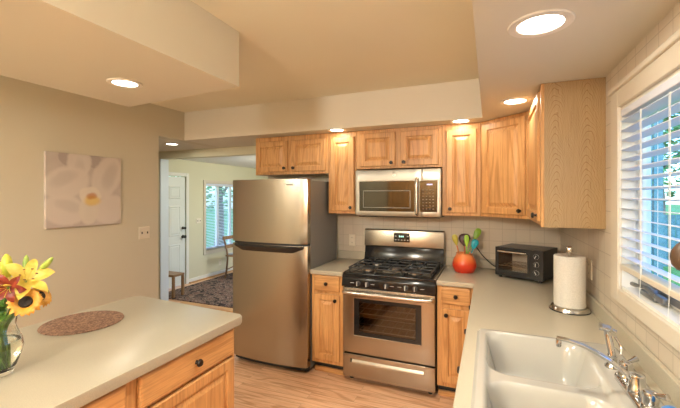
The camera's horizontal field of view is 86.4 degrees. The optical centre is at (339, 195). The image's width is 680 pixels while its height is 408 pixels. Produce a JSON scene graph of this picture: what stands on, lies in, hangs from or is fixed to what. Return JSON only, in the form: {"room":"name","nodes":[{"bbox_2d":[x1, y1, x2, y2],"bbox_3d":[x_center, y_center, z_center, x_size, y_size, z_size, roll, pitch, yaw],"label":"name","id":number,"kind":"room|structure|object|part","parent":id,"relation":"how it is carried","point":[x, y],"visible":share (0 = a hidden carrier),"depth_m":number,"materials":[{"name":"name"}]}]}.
{"room":"kitchen","nodes":[
{"label":"kitchen","id":0,"kind":"room"},
{"bbox_2d":[0,75,217,327],"bbox_3d":[-2.680,0.324,1.727,0.120,2.469,5.953,0,0,22],"label":"wall","id":1,"kind":"structure","parent":0,"point":[96,265],"depth_m":2.94,"materials":[{"name":"paint"}]},
{"bbox_2d":[44,151,120,228],"bbox_3d":[-2.088,-0.044,2.974,0.026,0.581,0.594,0,0,22],"label":"picture","id":2,"kind":"object","parent":1,"relation":"attached to","point":[80,190],"visible":1,"depth_m":2.92},
{"bbox_2d":[139,226,149,238],"bbox_3d":[-1.881,0.353,3.489,0.016,0.117,0.118,0,0,22],"label":"light switch","id":3,"kind":"object","parent":1,"relation":"attached to","point":[144,232],"visible":1,"depth_m":3.49,"materials":[{"name":"beige plastic"}]},
{"bbox_2d":[0,0,238,106],"bbox_3d":[-1.770,-0.759,0.369,0.985,0.304,4.135,0,0,22],"label":"ceiling","id":4,"kind":"structure","parent":0,"point":[174,48],"depth_m":1.62,"materials":[{"name":"paint"}]},
{"bbox_2d":[106,78,142,88],"bbox_3d":[-1.154,-0.604,1.945,0.170,0.006,0.170,0,0,22],"label":"recessed light","id":5,"kind":"object","parent":4,"relation":"in","point":[119,82],"visible":1,"depth_m":1.94,"materials":[{"name":"beige"}]},
{"bbox_2d":[159,146,255,298],"bbox_3d":[-1.957,0.408,4.819,2.630,2.300,0.120,0,0,22],"label":"beam","id":6,"kind":"structure","parent":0,"point":[244,150],"depth_m":4.69,"materials":[{"name":"paint"}]},
{"bbox_2d":[160,159,168,300],"bbox_3d":[-2.434,0.526,5.015,0.020,2.065,0.130,0,0,22],"label":"trim","id":7,"kind":"structure","parent":6,"relation":"attached to","point":[164,164],"depth_m":5.01,"materials":[{"name":"white paint"}]},
{"bbox_2d":[179,155,255,167],"bbox_3d":[-0.245,-0.672,6.574,4.460,0.080,4.430,0,0,22],"label":"ceiling","id":8,"kind":"structure","parent":0,"point":[241,161],"depth_m":6.45,"materials":[{"name":"white paint"}]},
{"bbox_2d":[169,159,267,283],"bbox_3d":[-2.871,0.413,6.211,0.120,2.290,7.100,0,0,22],"label":"wall","id":9,"kind":"structure","parent":0,"point":[200,264],"depth_m":6.73,"materials":[{"name":"paint"}]},
{"bbox_2d":[169,172,188,287],"bbox_3d":[-2.887,0.578,5.983,0.115,1.960,1.025,0,0,22],"label":"door","id":10,"kind":"structure","parent":9,"relation":"in","point":[177,236],"depth_m":6.25,"materials":[{"name":"white"}]},
{"bbox_2d":[189,267,232,281],"bbox_3d":[-2.300,1.521,7.420,0.014,0.075,4.430,0,0,22],"label":"baseboard","id":11,"kind":"structure","parent":9,"relation":"attached to","point":[224,270],"depth_m":6.90,"materials":[{"name":"white paint"}]},
{"bbox_2d":[189,270,232,282],"bbox_3d":[-2.060,1.549,7.957,0.050,0.018,3.255,0,0,22],"label":"trim","id":12,"kind":"structure","parent":9,"relation":"attached to","point":[230,270],"depth_m":6.90,"materials":[{"name":"brown wood"}]},
{"bbox_2d":[203,180,232,254],"bbox_3d":[-2.365,0.404,7.417,0.138,1.412,1.305,0,0,22],"label":"window","id":13,"kind":"structure","parent":9,"relation":"in","point":[220,249],"depth_m":7.20,"materials":[{"name":"beige paint"}]},
{"bbox_2d":[206,184,234,249],"bbox_3d":[-2.345,0.392,7.409,0.030,1.257,1.175,0,0,22],"label":"blind","id":14,"kind":"object","parent":13,"relation":"attached to","point":[209,185],"visible":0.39,"depth_m":7.23,"materials":[{"name":"white"}]},
{"bbox_3d":[-2.345,-0.219,7.409,0.030,0.035,1.175,0,0,22],"label":"head rail","id":15,"kind":"part","parent":14,"relation":"part of","materials":[{"name":"white"}]},
{"bbox_2d":[169,271,453,407],"bbox_3d":[-0.950,1.588,3.527,5.717,0.060,10.840,0,0,22],"label":"floor","id":16,"kind":"structure","parent":0,"point":[256,385],"depth_m":2.89,"materials":[{"name":"brown wood"}]},
{"bbox_2d":[80,328,233,407],"bbox_3d":[-1.422,1.123,0.736,0.770,0.870,2.878,0,0,22],"label":"base cabinet","id":17,"kind":"object","parent":16,"relation":"on","point":[202,376],"visible":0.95,"depth_m":1.62,"materials":[{"name":"brown wood"}]},
{"bbox_3d":[-0.899,0.764,1.098,0.019,0.132,0.535,0,0,22],"label":"drawer","id":18,"kind":"part","parent":17,"relation":"part of","materials":[{"name":"brown wood"}]},
{"bbox_2d":[0,296,241,407],"bbox_3d":[-1.484,0.665,0.786,0.887,0.042,3.023,0,0,22],"label":"countertop","id":19,"kind":"structure","parent":17,"relation":"on","point":[67,371],"depth_m":1.51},
{"bbox_2d":[0,308,23,377],"bbox_3d":[-1.236,0.533,1.310,0.144,0.222,0.144,0,0,22],"label":"flower vase","id":20,"kind":"object","parent":19,"relation":"on","point":[11,337],"visible":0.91,"depth_m":1.29,"materials":[{"name":"clear glass"}]},
{"bbox_2d":[0,299,7,322],"bbox_3d":[-1.158,0.471,1.257,0.072,0.303,0.138,0,0,-32],"label":"leaf sprig","id":21,"kind":"object","parent":20,"relation":"in","point":[2,309],"visible":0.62,"depth_m":1.24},
{"bbox_2d":[1,254,12,313],"bbox_3d":[-1.215,0.415,1.305,0.091,0.417,0.034,0,0,22],"label":"bud","id":22,"kind":"object","parent":20,"relation":"in","point":[6,259],"visible":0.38,"depth_m":1.28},
{"bbox_2d":[0,274,26,304],"bbox_3d":[-1.152,0.441,1.224,0.191,0.363,0.087,0,0,22],"label":"lily","id":23,"kind":"object","parent":20,"relation":"in","point":[6,293],"visible":0.89,"depth_m":1.21,"materials":[{"name":"red"}]},
{"bbox_2d":[5,288,43,320],"bbox_3d":[-1.150,0.471,1.268,0.234,0.307,0.088,0,0,22],"label":"sunflower","id":24,"kind":"object","parent":20,"relation":"in","point":[31,302],"visible":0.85,"depth_m":1.23,"materials":[{"name":"yellow plant"}]},
{"bbox_3d":[-1.167,0.493,1.284,0.192,0.262,0.022,0,0,26],"label":"stem","id":25,"kind":"part","parent":24,"relation":"part of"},
{"bbox_2d":[22,255,28,268],"bbox_3d":[-1.197,0.421,1.318,0.103,0.405,0.025,0,0,-27],"label":"bud","id":26,"kind":"object","parent":20,"relation":"in","point":[26,258],"visible":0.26,"depth_m":1.33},
{"bbox_2d":[1,259,54,314],"bbox_3d":[-1.124,0.425,1.262,0.191,0.396,0.130,0,0,-2],"label":"lily","id":27,"kind":"object","parent":20,"relation":"in","point":[32,278],"visible":0.77,"depth_m":1.27,"materials":[{"name":"yellow"}]},
{"bbox_2d":[32,287,51,307],"bbox_3d":[-1.153,0.475,1.304,0.180,0.298,0.088,0,0,-32],"label":"sunflower","id":28,"kind":"object","parent":20,"relation":"in","point":[47,297],"visible":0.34,"depth_m":1.34,"materials":[{"name":"yellow plant"}]},
{"bbox_2d":[38,257,52,269],"bbox_3d":[-1.128,0.421,1.311,0.197,0.403,0.022,0,0,5],"label":"bud","id":29,"kind":"object","parent":20,"relation":"in","point":[47,262],"visible":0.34,"depth_m":1.30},
{"bbox_2d":[37,310,123,335],"bbox_3d":[-1.308,0.642,1.845,0.360,0.005,0.360,0,0,22],"label":"placemat","id":30,"kind":"object","parent":19,"relation":"on","point":[84,322],"visible":1,"depth_m":1.82,"materials":[{"name":"wicker"}]},
{"bbox_3d":[-0.670,0.764,1.653,0.019,0.132,0.556,0,0,22],"label":"drawer","id":31,"kind":"part","parent":17,"relation":"part of","materials":[{"name":"brown wood"}]},
{"bbox_3d":[-0.670,1.134,1.653,0.019,0.578,0.556,0,0,22],"label":"door","id":32,"kind":"part","parent":17,"relation":"part of","materials":[{"name":"brown wood"}]},
{"bbox_3d":[-0.643,0.762,1.655,0.030,0.035,0.035,0,0,22],"label":"knob","id":33,"kind":"part","parent":17,"relation":"part of","materials":[{"name":"brown metal"}]},
{"bbox_2d":[169,273,232,307],"bbox_3d":[-0.996,1.552,6.510,2.800,0.012,3.120,0,0,22],"label":"rug","id":34,"kind":"object","parent":16,"relation":"on","point":[218,291],"visible":0.09,"depth_m":5.80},
{"bbox_2d":[169,271,184,297],"bbox_3d":[-2.673,1.372,5.654,0.430,0.348,0.220,0,0,22],"label":"bench","id":35,"kind":"object","parent":34,"relation":"on","point":[172,274],"visible":0.49,"depth_m":5.60,"materials":[{"name":"brown wood"}]},
{"bbox_3d":[-2.527,1.390,5.497,0.036,0.313,0.036,0,0,22],"label":"leg","id":36,"kind":"part","parent":35,"relation":"part of","materials":[{"name":"brown wood"}]},
{"bbox_3d":[-2.673,1.216,5.654,0.430,0.035,0.220,0,0,22],"label":"seat","id":37,"kind":"part","parent":35,"relation":"part of","materials":[{"name":"brown wood"}]},
{"bbox_3d":[-2.459,1.390,5.663,0.036,0.313,0.036,0,0,22],"label":"leg","id":38,"kind":"part","parent":35,"relation":"part of","materials":[{"name":"brown wood"}]},
{"bbox_2d":[222,235,232,277],"bbox_3d":[-1.894,1.151,6.923,0.536,0.796,0.460,0,0,22],"label":"dining chair","id":39,"kind":"object","parent":34,"relation":"on","point":[224,238],"visible":0.41,"depth_m":6.80,"materials":[{"name":"brown wood"}]},
{"bbox_3d":[-2.156,1.151,6.815,0.135,0.796,0.034,0,0,22],"label":"leg","id":40,"kind":"part","parent":39,"relation":"part of","materials":[{"name":"brown wood"}]},
{"bbox_3d":[-2.113,0.796,7.013,0.024,0.065,0.460,0,0,22],"label":"rail","id":41,"kind":"part","parent":39,"relation":"part of","materials":[{"name":"brown wood"}]},
{"bbox_2d":[180,301,232,311],"bbox_3d":[-1.476,1.552,4.923,1.820,0.012,0.120,0,0,22],"label":"trim","id":42,"kind":"structure","parent":16,"relation":"on","point":[226,309],"depth_m":5.07,"materials":[{"name":"brown wood"}]},
{"bbox_2d":[233,177,335,371],"bbox_3d":[-0.540,0.697,3.564,0.797,1.722,0.721,0,0,22],"label":"refrigerator","id":43,"kind":"object","parent":16,"relation":"on","point":[284,229],"visible":0.91,"depth_m":3.25,"materials":[{"name":"silver metal"}]},
{"bbox_3d":[-0.664,0.472,3.263,0.737,0.060,0.070,0,0,22],"label":"handle","id":44,"kind":"part","parent":43,"relation":"part of","materials":[{"name":"black plastic"}]},
{"bbox_3d":[-0.646,0.968,3.306,0.797,1.056,0.095,0,0,22],"label":"door","id":45,"kind":"part","parent":43,"relation":"part of","materials":[{"name":"silver metal"}]},
{"bbox_3d":[-0.646,0.136,3.306,0.797,0.572,0.095,0,0,22],"label":"freezer door","id":46,"kind":"part","parent":43,"relation":"part of","materials":[{"name":"silver metal"}]},
{"bbox_2d":[312,274,344,375],"bbox_3d":[0.000,1.121,3.410,0.294,0.874,0.686,0,0,22],"label":"base cabinet","id":47,"kind":"object","parent":16,"relation":"on","point":[327,295],"visible":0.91,"depth_m":3.12,"materials":[{"name":"brown wood"}]},
{"bbox_3d":[-0.113,0.755,3.128,0.236,0.136,0.019,0,0,22],"label":"drawer","id":48,"kind":"part","parent":47,"relation":"part of","materials":[{"name":"brown wood"}]},
{"bbox_3d":[-0.113,1.132,3.128,0.236,0.568,0.019,0,0,22],"label":"door","id":49,"kind":"part","parent":47,"relation":"part of","materials":[{"name":"brown wood"}]},
{"bbox_3d":[-0.088,1.536,3.196,0.294,0.045,0.020,0,0,22],"label":"shoe moulding","id":50,"kind":"part","parent":47,"relation":"part of","materials":[{"name":"brown wood"}]},
{"bbox_2d":[310,250,364,276],"bbox_3d":[0.004,0.623,3.423,0.304,0.120,0.658,0,0,22],"label":"countertop","id":51,"kind":"structure","parent":47,"relation":"on","point":[346,258],"depth_m":3.46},
{"bbox_2d":[342,228,444,393],"bbox_3d":[0.485,0.940,3.176,0.769,1.236,0.696,0,0,22],"label":"gas range","id":52,"kind":"object","parent":16,"relation":"on","point":[390,296],"visible":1,"depth_m":2.99,"materials":[{"name":"silver"}]},
{"bbox_2d":[359,303,414,339],"bbox_3d":[0.470,1.038,3.141,0.663,0.560,0.334,0,0,22],"label":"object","id":53,"kind":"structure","parent":52,"relation":"in","point":[386,320],"depth_m":3.29,"materials":[{"name":"black"}]},
{"bbox_3d":[0.378,1.375,2.929,0.594,0.028,0.027,0,0,22],"label":"handle","id":54,"kind":"part","parent":52,"relation":"part of","materials":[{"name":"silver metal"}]},
{"bbox_2d":[342,286,435,366],"bbox_3d":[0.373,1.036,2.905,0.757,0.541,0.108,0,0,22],"label":"oven","id":55,"kind":"object","parent":52,"relation":"in","point":[421,351],"depth_m":2.89,"materials":[{"name":"silver metal"}]},
{"bbox_3d":[0.381,0.707,2.924,0.763,0.104,0.072,0,0,22],"label":"control panel","id":56,"kind":"part","parent":52,"relation":"part of","materials":[{"name":"metal"}]},
{"bbox_3d":[0.385,1.415,2.934,0.757,0.190,0.046,0,0,22],"label":"drawer","id":57,"kind":"part","parent":52,"relation":"part of","materials":[{"name":"silver metal"}]},
{"bbox_3d":[0.489,0.645,3.187,0.769,0.017,0.575,0,0,22],"label":"trim","id":58,"kind":"part","parent":52,"relation":"part of","materials":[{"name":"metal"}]},
{"bbox_2d":[343,261,443,281],"bbox_3d":[0.487,0.655,3.183,0.763,0.027,0.582,0,0,22],"label":"cooktop","id":59,"kind":"object","parent":52,"relation":"in","point":[350,273],"depth_m":3.00,"materials":[{"name":"black metal"}]},
{"bbox_3d":[0.602,0.567,3.462,0.755,0.153,0.079,0,0,22],"label":"vent panel","id":60,"kind":"part","parent":52,"relation":"part of","materials":[{"name":"metal"}]},
{"bbox_2d":[437,285,472,397],"bbox_3d":[0.992,1.121,3.002,0.288,0.874,0.686,0,0,22],"label":"base cabinet","id":61,"kind":"object","parent":16,"relation":"on","point":[453,303],"visible":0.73,"depth_m":2.74,"materials":[{"name":"brown wood"}]},
{"bbox_3d":[0.904,1.536,2.788,0.288,0.045,0.020,0,0,22],"label":"shoe moulding","id":62,"kind":"part","parent":61,"relation":"part of","materials":[{"name":"brown wood"}]},
{"bbox_3d":[0.870,1.135,2.724,0.208,0.562,0.019,0,0,22],"label":"door","id":63,"kind":"part","parent":61,"relation":"part of","materials":[{"name":"brown wood"}]},
{"bbox_3d":[0.870,0.755,2.724,0.208,0.130,0.019,0,0,22],"label":"drawer","id":64,"kind":"part","parent":61,"relation":"part of","materials":[{"name":"brown wood"}]},
{"bbox_2d":[457,305,469,373],"bbox_3d":[0.630,1.121,0.982,0.677,0.874,4.696,0,0,22],"label":"base cabinet","id":65,"kind":"object","parent":16,"relation":"on","point":[458,367],"visible":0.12,"depth_m":1.79,"materials":[{"name":"brown wood"}]},
{"bbox_2d":[437,257,679,407],"bbox_3d":[0.509,0.623,1.005,0.919,0.120,4.746,0,0,22],"label":"countertop","id":66,"kind":"structure","parent":65,"relation":"on","point":[504,303],"depth_m":1.86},
{"bbox_2d":[452,251,476,273],"bbox_3d":[1.056,0.563,3.075,0.196,0.163,0.196,0,0,22],"label":"utensil crock","id":67,"kind":"object","parent":66,"relation":"on","point":[462,263],"visible":0.99,"depth_m":3.01,"materials":[{"name":"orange ceramic"}]},
{"bbox_2d":[452,234,458,252],"bbox_3d":[1.013,0.479,3.110,0.101,0.294,0.024,0,0,35],"label":"utensil","id":68,"kind":"object","parent":67,"relation":"in","point":[454,237],"visible":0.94,"depth_m":3.11,"materials":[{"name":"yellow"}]},
{"bbox_2d":[459,234,470,253],"bbox_3d":[1.070,0.475,3.115,0.100,0.301,0.057,0,0,22],"label":"utensil","id":69,"kind":"object","parent":67,"relation":"in","point":[461,236],"visible":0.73,"depth_m":3.11,"materials":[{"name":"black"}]},
{"bbox_2d":[464,235,468,253],"bbox_3d":[1.070,0.477,3.061,0.030,0.296,0.032,0,0,-28],"label":"utensil","id":70,"kind":"object","parent":67,"relation":"in","point":[466,237],"visible":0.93,"depth_m":3.06,"materials":[{"name":"green"}]},
{"bbox_2d":[467,228,480,253],"bbox_3d":[1.120,0.452,3.111,0.189,0.351,0.029,0,0,-5],"label":"utensil","id":71,"kind":"object","parent":67,"relation":"in","point":[477,232],"visible":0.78,"depth_m":3.11,"materials":[{"name":"green"}]},
{"bbox_2d":[470,239,478,253],"bbox_3d":[1.117,0.496,3.075,0.118,0.260,0.030,0,0,1],"label":"utensil","id":72,"kind":"object","parent":67,"relation":"in","point":[474,243],"visible":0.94,"depth_m":3.07,"materials":[{"name":"teal"}]},
{"bbox_2d":[476,243,557,282],"bbox_3d":[1.360,0.524,2.979,0.329,0.240,0.669,0,0,-42],"label":"toaster oven","id":73,"kind":"object","parent":66,"relation":"on","point":[531,262],"visible":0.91,"depth_m":2.79,"materials":[{"name":"black"}]},
{"bbox_3d":[1.324,0.435,2.790,0.025,0.014,0.217,0,0,-42],"label":"handle","id":74,"kind":"part","parent":73,"relation":"part of","materials":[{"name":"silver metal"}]},
{"bbox_3d":[1.333,0.513,2.798,0.010,0.162,0.241,0,0,-42],"label":"door","id":75,"kind":"part","parent":73,"relation":"part of","materials":[{"name":"black"}]},
{"bbox_2d":[500,265,526,272],"bbox_3d":[1.448,0.589,2.901,0.260,0.005,0.245,0,0,-42],"label":"tray","id":76,"kind":"object","parent":73,"relation":"on","point":[508,268],"depth_m":2.89,"materials":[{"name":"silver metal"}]},
{"bbox_2d":[471,329,664,407],"bbox_3d":[0.759,0.724,1.254,0.556,0.183,0.852,0,0,22],"label":"sink","id":77,"kind":"object","parent":66,"relation":"in","point":[512,370],"visible":0.77,"depth_m":1.38,"materials":[{"name":"grey ceramic"}]},
{"bbox_2d":[598,322,622,369],"bbox_3d":[1.002,0.555,1.346,0.076,0.154,0.056,0,0,43],"label":"sprayer","id":78,"kind":"object","parent":77,"relation":"on","point":[607,329],"visible":0.95,"depth_m":1.34,"materials":[{"name":"silver metal"}]},
{"bbox_2d":[661,405,675,407],"bbox_3d":[0.887,0.598,0.967,0.054,0.069,0.054,0,0,22],"label":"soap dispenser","id":79,"kind":"object","parent":77,"relation":"on","point":[665,406],"visible":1,"depth_m":0.97,"materials":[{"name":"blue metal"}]},
{"bbox_2d":[549,246,590,315],"bbox_3d":[1.298,0.465,2.050,0.203,0.359,0.203,0,0,22],"label":"paper towel holder","id":80,"kind":"object","parent":66,"relation":"on","point":[569,249],"visible":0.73,"depth_m":1.99,"materials":[{"name":"silver metal"}]},
{"bbox_2d":[553,253,585,309],"bbox_3d":[1.298,0.478,2.050,0.156,0.283,0.156,0,0,22],"label":"paper towel roll","id":81,"kind":"object","parent":80,"relation":"on","point":[569,273],"visible":1,"depth_m":1.99,"materials":[{"name":"paper"}]},
{"bbox_3d":[1.298,0.453,2.050,0.034,0.335,0.034,0,0,22],"label":"rod","id":82,"kind":"part","parent":80,"relation":"part of","materials":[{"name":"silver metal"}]},
{"bbox_2d":[556,336,670,407],"bbox_3d":[0.853,0.554,1.174,0.264,0.157,0.290,0,0,22],"label":"kitchen faucet","id":83,"kind":"object","parent":66,"relation":"on","point":[633,383],"visible":1,"depth_m":1.14,"materials":[{"name":"silver metal"}]},
{"bbox_3d":[0.838,0.535,1.183,0.225,0.119,0.025,0,0,24],"label":"spout","id":84,"kind":"part","parent":83,"relation":"part of","materials":[{"name":"silver metal"}]},
{"bbox_3d":[0.973,0.589,1.234,0.048,0.058,0.048,0,0,22],"label":"handle","id":85,"kind":"part","parent":83,"relation":"part of","materials":[{"name":"silver metal"}]},
{"bbox_3d":[0.935,0.624,1.140,0.056,0.016,0.290,0,0,22],"label":"plate","id":86,"kind":"part","parent":83,"relation":"part of","materials":[{"name":"silver metal"}]},
{"bbox_3d":[0.996,0.565,1.239,0.050,0.030,0.020,0,0,-12],"label":"lever","id":87,"kind":"part","parent":83,"relation":"part of","materials":[{"name":"silver metal"}]},
{"bbox_3d":[0.896,0.589,1.046,0.048,0.058,0.048,0,0,22],"label":"handle","id":88,"kind":"part","parent":83,"relation":"part of","materials":[{"name":"silver metal"}]},
{"bbox_3d":[0.902,0.565,1.024,0.020,0.030,0.050,0,0,-16],"label":"lever","id":89,"kind":"part","parent":83,"relation":"part of","materials":[{"name":"silver metal"}]},
{"bbox_2d":[151,0,478,112],"bbox_3d":[-0.977,-0.951,0.988,3.833,0.080,6.123,0,0,22],"label":"ceiling","id":90,"kind":"structure","parent":0,"point":[289,49],"depth_m":2.19,"materials":[{"name":"paint"}]},
{"bbox_2d":[268,175,444,267],"bbox_3d":[0.602,0.324,3.685,2.967,2.469,0.267,0,0,22],"label":"wall","id":91,"kind":"structure","parent":0,"point":[317,178],"depth_m":3.85,"materials":[{"name":"paint"}]},
{"bbox_2d":[256,133,328,176],"bbox_3d":[-0.449,-0.411,3.768,0.836,0.388,0.366,0,0,22],"label":"upper cabinet","id":92,"kind":"object","parent":91,"relation":"attached to","point":[299,155],"visible":0.98,"depth_m":3.62,"materials":[{"name":"brown wood"}]},
{"bbox_3d":[-0.701,-0.401,3.717,0.376,0.312,0.019,0,0,22],"label":"door","id":93,"kind":"part","parent":92,"relation":"part of","materials":[{"name":"brown wood"}]},
{"bbox_3d":[-0.314,-0.401,3.557,0.374,0.312,0.019,0,0,22],"label":"door","id":94,"kind":"part","parent":92,"relation":"part of","materials":[{"name":"brown wood"}]},
{"bbox_2d":[329,131,357,213],"bbox_3d":[0.070,-0.219,3.554,0.282,0.771,0.366,0,0,22],"label":"upper cabinet","id":95,"kind":"object","parent":91,"relation":"attached to","point":[342,145],"visible":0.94,"depth_m":3.41,"materials":[{"name":"brown wood"}]},
{"bbox_2d":[349,234,355,245],"bbox_3d":[0.125,0.453,3.726,0.072,0.118,0.008,0,0,22],"label":"electrical outlet","id":96,"kind":"object","parent":91,"relation":"attached to","point":[352,237],"visible":1,"depth_m":3.72,"materials":[{"name":"beige plastic"}]},
{"bbox_2d":[356,125,441,169],"bbox_3d":[0.560,-0.426,3.352,0.774,0.357,0.366,0,0,22],"label":"upper cabinet","id":97,"kind":"object","parent":91,"relation":"attached to","point":[409,147],"visible":0.96,"depth_m":3.22,"materials":[{"name":"brown wood"}]},
{"bbox_3d":[0.341,-0.420,3.288,0.326,0.305,0.019,0,0,22],"label":"door","id":98,"kind":"part","parent":97,"relation":"part of","materials":[{"name":"brown wood"}]},
{"bbox_3d":[0.686,-0.420,3.145,0.326,0.305,0.019,0,0,22],"label":"door","id":99,"kind":"part","parent":97,"relation":"part of","materials":[{"name":"brown wood"}]},
{"bbox_2d":[355,168,443,217],"bbox_3d":[0.554,-0.021,3.329,0.766,0.425,0.412,0,0,22],"label":"microwave oven","id":100,"kind":"object","parent":91,"relation":"attached to","point":[402,193],"visible":0.99,"depth_m":3.17,"materials":[{"name":"silver"}]},
{"bbox_3d":[0.655,0.003,3.092,0.026,0.334,0.052,0,0,22],"label":"handle","id":101,"kind":"part","parent":100,"relation":"part of","materials":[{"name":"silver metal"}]},
{"bbox_3d":[0.755,0.003,3.090,0.149,0.266,0.034,0,0,22],"label":"control panel","id":102,"kind":"part","parent":100,"relation":"part of","materials":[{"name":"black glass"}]},
{"bbox_3d":[0.781,-0.026,3.081,0.160,0.415,0.033,0,0,22],"label":"control frame","id":103,"kind":"part","parent":100,"relation":"part of","materials":[{"name":"silver metal"}]},
{"bbox_2d":[339,213,559,266],"bbox_3d":[0.914,0.398,3.409,2.004,0.520,0.006,0,0,22],"label":"backsplash","id":104,"kind":"structure","parent":91,"relation":"attached to","point":[495,231],"depth_m":3.30,"materials":[{"name":"tile"}]},
{"bbox_2d":[442,122,480,215],"bbox_3d":[1.061,-0.219,3.146,0.306,0.771,0.366,0,0,22],"label":"upper cabinet","id":105,"kind":"object","parent":91,"relation":"attached to","point":[461,143],"visible":0.95,"depth_m":3.01,"materials":[{"name":"brown wood"}]},
{"bbox_2d":[468,234,476,246],"bbox_3d":[1.201,0.408,3.283,0.072,0.118,0.008,0,0,22],"label":"electrical outlet","id":106,"kind":"object","parent":91,"relation":"attached to","point":[471,235],"visible":0.41,"depth_m":3.29,"materials":[{"name":"beige plastic"}]},
{"bbox_2d":[159,0,679,151],"bbox_3d":[-1.801,-0.759,1.418,5.509,0.304,6.050,0,0,22],"label":"ceiling","id":107,"kind":"structure","parent":0,"point":[602,33],"depth_m":2.12,"materials":[{"name":"paint"}]},
{"bbox_2d":[328,128,345,131],"bbox_3d":[-0.029,-0.604,3.327,0.170,0.006,0.170,0,0,22],"label":"recessed light","id":108,"kind":"object","parent":107,"relation":"in","point":[331,129],"visible":1,"depth_m":3.33,"materials":[{"name":"beige"}]},
{"bbox_2d":[450,119,471,123],"bbox_3d":[0.976,-0.604,2.924,0.170,0.006,0.170,0,0,22],"label":"recessed light","id":109,"kind":"object","parent":107,"relation":"in","point":[456,121],"visible":1,"depth_m":2.92,"materials":[{"name":"beige"}]},
{"bbox_2d":[500,97,530,104],"bbox_3d":[1.117,-0.604,2.314,0.180,0.006,0.180,0,0,22],"label":"recessed light","id":110,"kind":"object","parent":107,"relation":"in","point":[517,100],"visible":1,"depth_m":2.31,"materials":[{"name":"beige"}]},
{"bbox_2d":[507,9,575,37],"bbox_3d":[0.706,-0.604,1.278,0.210,0.006,0.210,0,0,22],"label":"recessed light","id":111,"kind":"object","parent":107,"relation":"in","point":[548,21],"visible":1,"depth_m":1.27,"materials":[{"name":"beige"}]},
{"bbox_2d":[560,2,679,379],"bbox_3d":[0.758,0.324,0.284,0.088,2.469,5.903,0,0,22],"label":"wall","id":112,"kind":"structure","parent":0,"point":[594,244],"depth_m":1.77,"materials":[{"name":"paint"}]},
{"bbox_2d":[481,111,529,218],"bbox_3d":[1.440,-0.219,2.859,0.609,0.771,0.609,0,0,22],"label":"upper cabinet","id":113,"kind":"object","parent":112,"relation":"attached to","point":[503,139],"visible":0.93,"depth_m":2.75,"materials":[{"name":"brown wood"}]},
{"bbox_2d":[527,77,605,228],"bbox_3d":[1.326,-0.218,2.216,0.332,0.773,0.675,0,0,22],"label":"upper cabinet","id":114,"kind":"object","parent":112,"relation":"attached to","point":[566,120],"visible":1,"depth_m":1.91,"materials":[{"name":"brown wood"}]},
{"bbox_3d":[1.214,-0.217,2.277,0.019,0.715,0.600,0,0,22],"label":"door","id":115,"kind":"part","parent":114,"relation":"part of","materials":[{"name":"brown wood"}]},
{"bbox_2d":[588,258,591,279],"bbox_3d":[1.465,0.428,2.127,0.008,0.115,0.075,0,0,22],"label":"electrical outlet","id":116,"kind":"object","parent":112,"relation":"attached to","point":[589,260],"visible":1,"depth_m":2.12,"materials":[{"name":"beige plastic"}]},
{"bbox_2d":[607,29,679,352],"bbox_3d":[1.061,-0.011,1.060,0.120,0.968,1.388,0,0,22],"label":"window","id":117,"kind":"structure","parent":112,"relation":"in","point":[661,65],"depth_m":1.53,"materials":[{"name":"beige paint"}]},
{"bbox_2d":[619,73,679,319],"bbox_3d":[1.018,0.008,1.078,0.113,0.780,1.159,0,0,22],"label":"window blind","id":118,"kind":"object","parent":117,"relation":"attached to","point":[668,92],"visible":1,"depth_m":1.32,"materials":[{"name":"white"}]},
{"bbox_3d":[1.170,0.032,1.374,0.057,0.733,0.006,0,0,22],"label":"ladder cord","id":119,"kind":"part","parent":118,"relation":"part of","materials":[{"name":"white plastic"}]},
{"bbox_3d":[1.046,0.311,1.067,0.052,0.023,1.159,0,0,22],"label":"rail","id":120,"kind":"part","parent":118,"relation":"part of","materials":[{"name":"beige paint"}]},
{"bbox_3d":[1.049,-0.366,1.065,0.046,0.032,1.159,0,0,22],"label":"head rail","id":121,"kind":"part","parent":118,"relation":"part of","materials":[{"name":"white"}]},
{"bbox_3d":[1.079,0.032,1.152,0.057,0.733,0.006,0,0,22],"label":"ladder cord","id":122,"kind":"part","parent":118,"relation":"part of","materials":[{"name":"fabric"}]},
{"bbox_3d":[1.096,0.009,1.046,0.032,0.784,1.144,0,0,22],"label":"frame","id":123,"kind":"part","parent":117,"relation":"part of","materials":[{"name":"white paint"}]},
{"label":"outside","id":124,"kind":"structure","parent":0,"visible":0},
{"bbox_2d":[206,205,679,285],"bbox_3d":[4.951,1.333,12.020,80.000,1.150,54.000,0,0,22],"label":"grass lawn","id":125,"kind":"structure","parent":124,"point":[674,208],"depth_m":19.00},
{"bbox_2d":[174,176,232,245],"bbox_3d":[-3.485,-0.429,10.426,2.682,4.788,2.652,0,0,22],"label":"tree","id":126,"kind":"object","parent":125,"relation":"on","point":[207,188],"visible":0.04,"depth_m":10.32,"materials":[{"name":"green plant"}]},
{"bbox_2d":[651,119,663,277],"bbox_3d":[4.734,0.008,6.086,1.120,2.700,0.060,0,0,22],"label":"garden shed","id":127,"kind":"object","parent":125,"relation":"on","point":[661,145],"visible":0.02,"depth_m":5.88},
{"bbox_2d":[652,112,679,250],"bbox_3d":[6.771,-0.838,7.806,2.124,4.366,2.087,0,0,22],"label":"tree","id":128,"kind":"object","parent":125,"relation":"on","point":[677,155],"visible":0.07,"depth_m":7.64,"materials":[{"name":"green plant"}]},
{"bbox_2d":[652,215,679,266],"bbox_3d":[7.638,0.813,5.863,4.340,0.950,0.060,0,0,22],"label":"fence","id":129,"kind":"object","parent":125,"relation":"on","point":[666,218],"visible":0.36,"depth_m":6.53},
{"bbox_2d":[665,115,679,170],"bbox_3d":[9.433,-1.305,8.655,2.886,5.219,2.950,0,0,22],"label":"tree","id":130,"kind":"object","parent":125,"relation":"on","point":[673,115],"visible":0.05,"depth_m":9.35,"materials":[{"name":"green plant"}]}
]}

